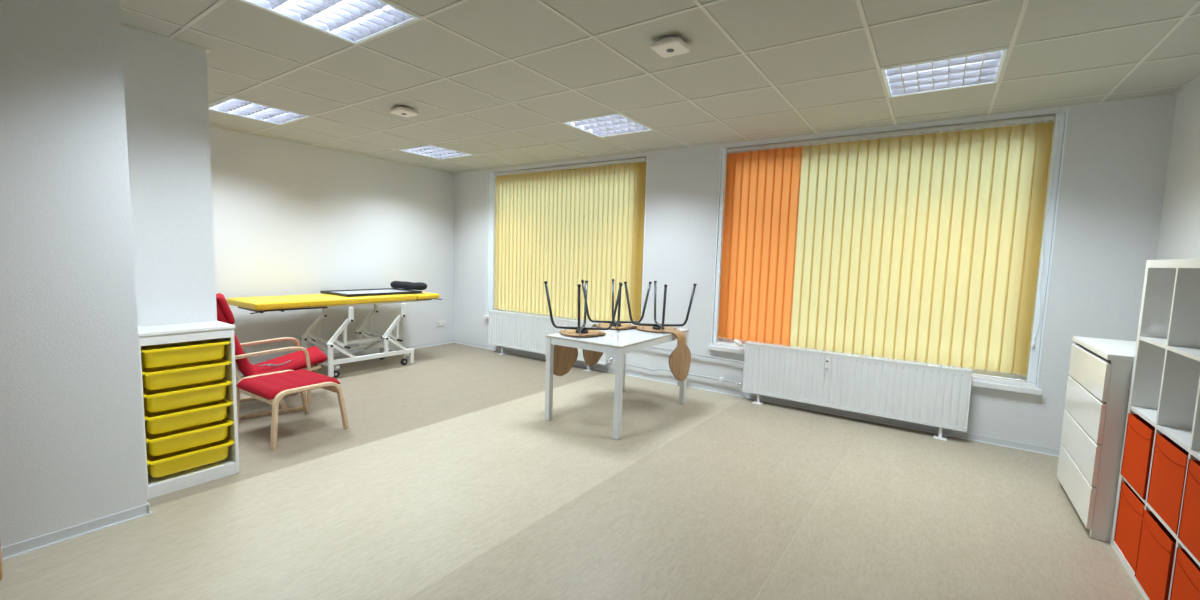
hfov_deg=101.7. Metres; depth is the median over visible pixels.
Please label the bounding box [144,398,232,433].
tub
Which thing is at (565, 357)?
chair
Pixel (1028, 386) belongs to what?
window
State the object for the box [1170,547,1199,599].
box
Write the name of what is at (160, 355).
tub
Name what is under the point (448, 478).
floor
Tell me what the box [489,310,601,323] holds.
grille
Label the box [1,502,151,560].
baseboard
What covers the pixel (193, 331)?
storage rack
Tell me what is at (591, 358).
chair
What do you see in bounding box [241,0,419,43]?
ceiling lamp
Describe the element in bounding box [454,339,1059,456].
baseboard
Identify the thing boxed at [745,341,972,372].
grille
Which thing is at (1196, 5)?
ceiling grid
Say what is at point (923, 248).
vertical blind
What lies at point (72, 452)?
wall
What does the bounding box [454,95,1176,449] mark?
wall
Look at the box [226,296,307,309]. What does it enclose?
cushion
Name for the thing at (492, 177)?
window
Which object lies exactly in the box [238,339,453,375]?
baseboard
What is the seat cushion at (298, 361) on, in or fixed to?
on the armchair at (307, 358)
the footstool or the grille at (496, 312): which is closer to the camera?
the footstool
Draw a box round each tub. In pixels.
[141,338,229,367]
[142,359,231,389]
[143,378,232,411]
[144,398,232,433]
[145,418,233,455]
[146,437,234,476]
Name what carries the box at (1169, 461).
on the cube bookcase
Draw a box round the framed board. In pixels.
[320,288,421,296]
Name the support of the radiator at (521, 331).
on the floor
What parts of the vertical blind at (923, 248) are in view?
chain, pull cord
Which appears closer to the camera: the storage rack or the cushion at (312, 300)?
the storage rack
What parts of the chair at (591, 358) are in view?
leg, leg, leg, leg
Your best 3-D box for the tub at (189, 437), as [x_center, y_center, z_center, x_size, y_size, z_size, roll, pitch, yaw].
[-2.483,0.805,2.925,0.278,0.105,0.407,5,6,34]
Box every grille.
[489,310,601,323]
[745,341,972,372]
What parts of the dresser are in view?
drawer, drawer, drawer, drawer, panel, panel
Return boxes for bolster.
[390,281,426,289]
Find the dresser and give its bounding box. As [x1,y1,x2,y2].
[1057,336,1135,542]
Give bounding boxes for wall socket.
[437,321,444,325]
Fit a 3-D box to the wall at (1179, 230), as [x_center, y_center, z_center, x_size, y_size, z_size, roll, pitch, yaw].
[2.219,-0.004,0.883,0.200,2.800,6.530,5,6,34]
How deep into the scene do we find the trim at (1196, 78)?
4.04 m
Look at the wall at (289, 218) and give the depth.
5.95 m
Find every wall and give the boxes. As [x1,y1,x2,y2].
[0,0,146,547]
[209,127,453,370]
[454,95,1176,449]
[1155,78,1199,259]
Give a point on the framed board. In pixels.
(383, 291)
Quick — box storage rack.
[138,321,238,499]
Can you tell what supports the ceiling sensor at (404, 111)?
attached to the ceiling
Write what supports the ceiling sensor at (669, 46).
attached to the ceiling
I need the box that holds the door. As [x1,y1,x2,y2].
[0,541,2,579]
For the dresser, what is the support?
on the floor
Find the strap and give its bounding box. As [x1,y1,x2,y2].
[256,360,290,366]
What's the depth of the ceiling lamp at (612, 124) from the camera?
4.50 m
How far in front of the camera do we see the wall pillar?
2.90 m
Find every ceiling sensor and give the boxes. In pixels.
[390,106,417,116]
[651,36,689,57]
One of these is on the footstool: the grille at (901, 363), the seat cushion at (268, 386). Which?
the seat cushion at (268, 386)
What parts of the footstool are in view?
rail, leg frame, leg frame, rail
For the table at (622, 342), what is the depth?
4.05 m
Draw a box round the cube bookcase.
[1110,259,1199,599]
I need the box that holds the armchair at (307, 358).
[216,293,326,418]
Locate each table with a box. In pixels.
[226,292,441,377]
[545,323,688,439]
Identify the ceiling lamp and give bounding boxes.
[208,97,309,124]
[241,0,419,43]
[399,145,470,158]
[562,113,652,136]
[881,48,1007,97]
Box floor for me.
[0,343,1144,599]
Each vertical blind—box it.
[494,158,646,322]
[718,116,1059,374]
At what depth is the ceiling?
3.03 m
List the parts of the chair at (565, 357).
leg, leg, leg, leg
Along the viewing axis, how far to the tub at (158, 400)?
2.85 m
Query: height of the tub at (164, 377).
0.105 m
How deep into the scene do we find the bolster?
6.31 m
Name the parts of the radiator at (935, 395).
thermostat knob, panel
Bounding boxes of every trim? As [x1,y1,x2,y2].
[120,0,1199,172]
[121,23,1199,173]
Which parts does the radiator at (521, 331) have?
panel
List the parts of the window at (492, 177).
casing, sash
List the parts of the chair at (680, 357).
leg, leg, leg, leg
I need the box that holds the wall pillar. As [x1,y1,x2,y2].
[121,25,216,325]
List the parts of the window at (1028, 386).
sill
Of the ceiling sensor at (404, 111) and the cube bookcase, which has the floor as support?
the cube bookcase
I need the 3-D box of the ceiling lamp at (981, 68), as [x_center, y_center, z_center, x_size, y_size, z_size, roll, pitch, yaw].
[2.137,-1.448,3.060,0.605,0.093,0.605,5,6,34]
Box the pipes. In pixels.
[612,346,743,387]
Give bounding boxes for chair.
[544,281,622,375]
[581,279,651,365]
[624,281,696,380]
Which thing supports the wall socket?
attached to the wall at (289, 218)
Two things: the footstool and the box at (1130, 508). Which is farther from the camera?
the footstool
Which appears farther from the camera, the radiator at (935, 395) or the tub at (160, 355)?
the radiator at (935, 395)
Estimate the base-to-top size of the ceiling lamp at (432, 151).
0.093 m
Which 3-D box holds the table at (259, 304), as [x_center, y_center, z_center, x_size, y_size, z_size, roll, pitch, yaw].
[-2.975,0.377,5.745,0.770,0.878,2.166,5,6,34]
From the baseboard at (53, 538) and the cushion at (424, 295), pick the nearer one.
the baseboard at (53, 538)
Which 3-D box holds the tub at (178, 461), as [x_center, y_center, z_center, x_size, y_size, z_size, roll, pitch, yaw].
[-2.487,0.930,2.936,0.278,0.105,0.407,5,6,34]
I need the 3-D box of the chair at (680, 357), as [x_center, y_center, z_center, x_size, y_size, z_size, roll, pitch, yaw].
[0.567,0.276,4.575,0.540,0.880,0.491,6,7,43]
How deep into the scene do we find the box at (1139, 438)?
2.31 m
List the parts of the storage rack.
panel, rail, panel, panel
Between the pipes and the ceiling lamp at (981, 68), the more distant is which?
the pipes
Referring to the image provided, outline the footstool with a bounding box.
[236,369,348,449]
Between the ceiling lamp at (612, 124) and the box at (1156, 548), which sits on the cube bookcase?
the box at (1156, 548)
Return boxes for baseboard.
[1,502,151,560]
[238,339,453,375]
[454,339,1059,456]
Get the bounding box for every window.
[483,155,647,322]
[708,110,1068,394]
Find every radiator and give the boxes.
[488,310,611,371]
[733,339,972,440]
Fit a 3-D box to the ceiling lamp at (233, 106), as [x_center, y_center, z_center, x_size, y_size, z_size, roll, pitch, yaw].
[-3.040,-1.713,4.342,0.605,0.093,0.605,5,6,34]
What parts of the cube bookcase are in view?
panel, panel, shelf, shelf, shelf, panel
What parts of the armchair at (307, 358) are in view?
arm frame, arm frame, seat frame, floor rail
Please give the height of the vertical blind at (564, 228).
1.940 m
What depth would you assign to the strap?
4.21 m
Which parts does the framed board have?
board panel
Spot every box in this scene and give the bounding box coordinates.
[1114,482,1144,571]
[1121,413,1154,499]
[1135,509,1175,599]
[1147,433,1188,534]
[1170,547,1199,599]
[1178,459,1199,561]
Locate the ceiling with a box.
[119,0,1199,172]
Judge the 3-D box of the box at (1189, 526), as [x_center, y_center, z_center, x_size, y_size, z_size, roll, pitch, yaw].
[2.288,0.785,1.641,0.354,0.317,0.326,5,6,34]
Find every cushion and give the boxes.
[216,301,326,376]
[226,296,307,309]
[236,369,340,399]
[281,294,415,306]
[414,292,439,298]

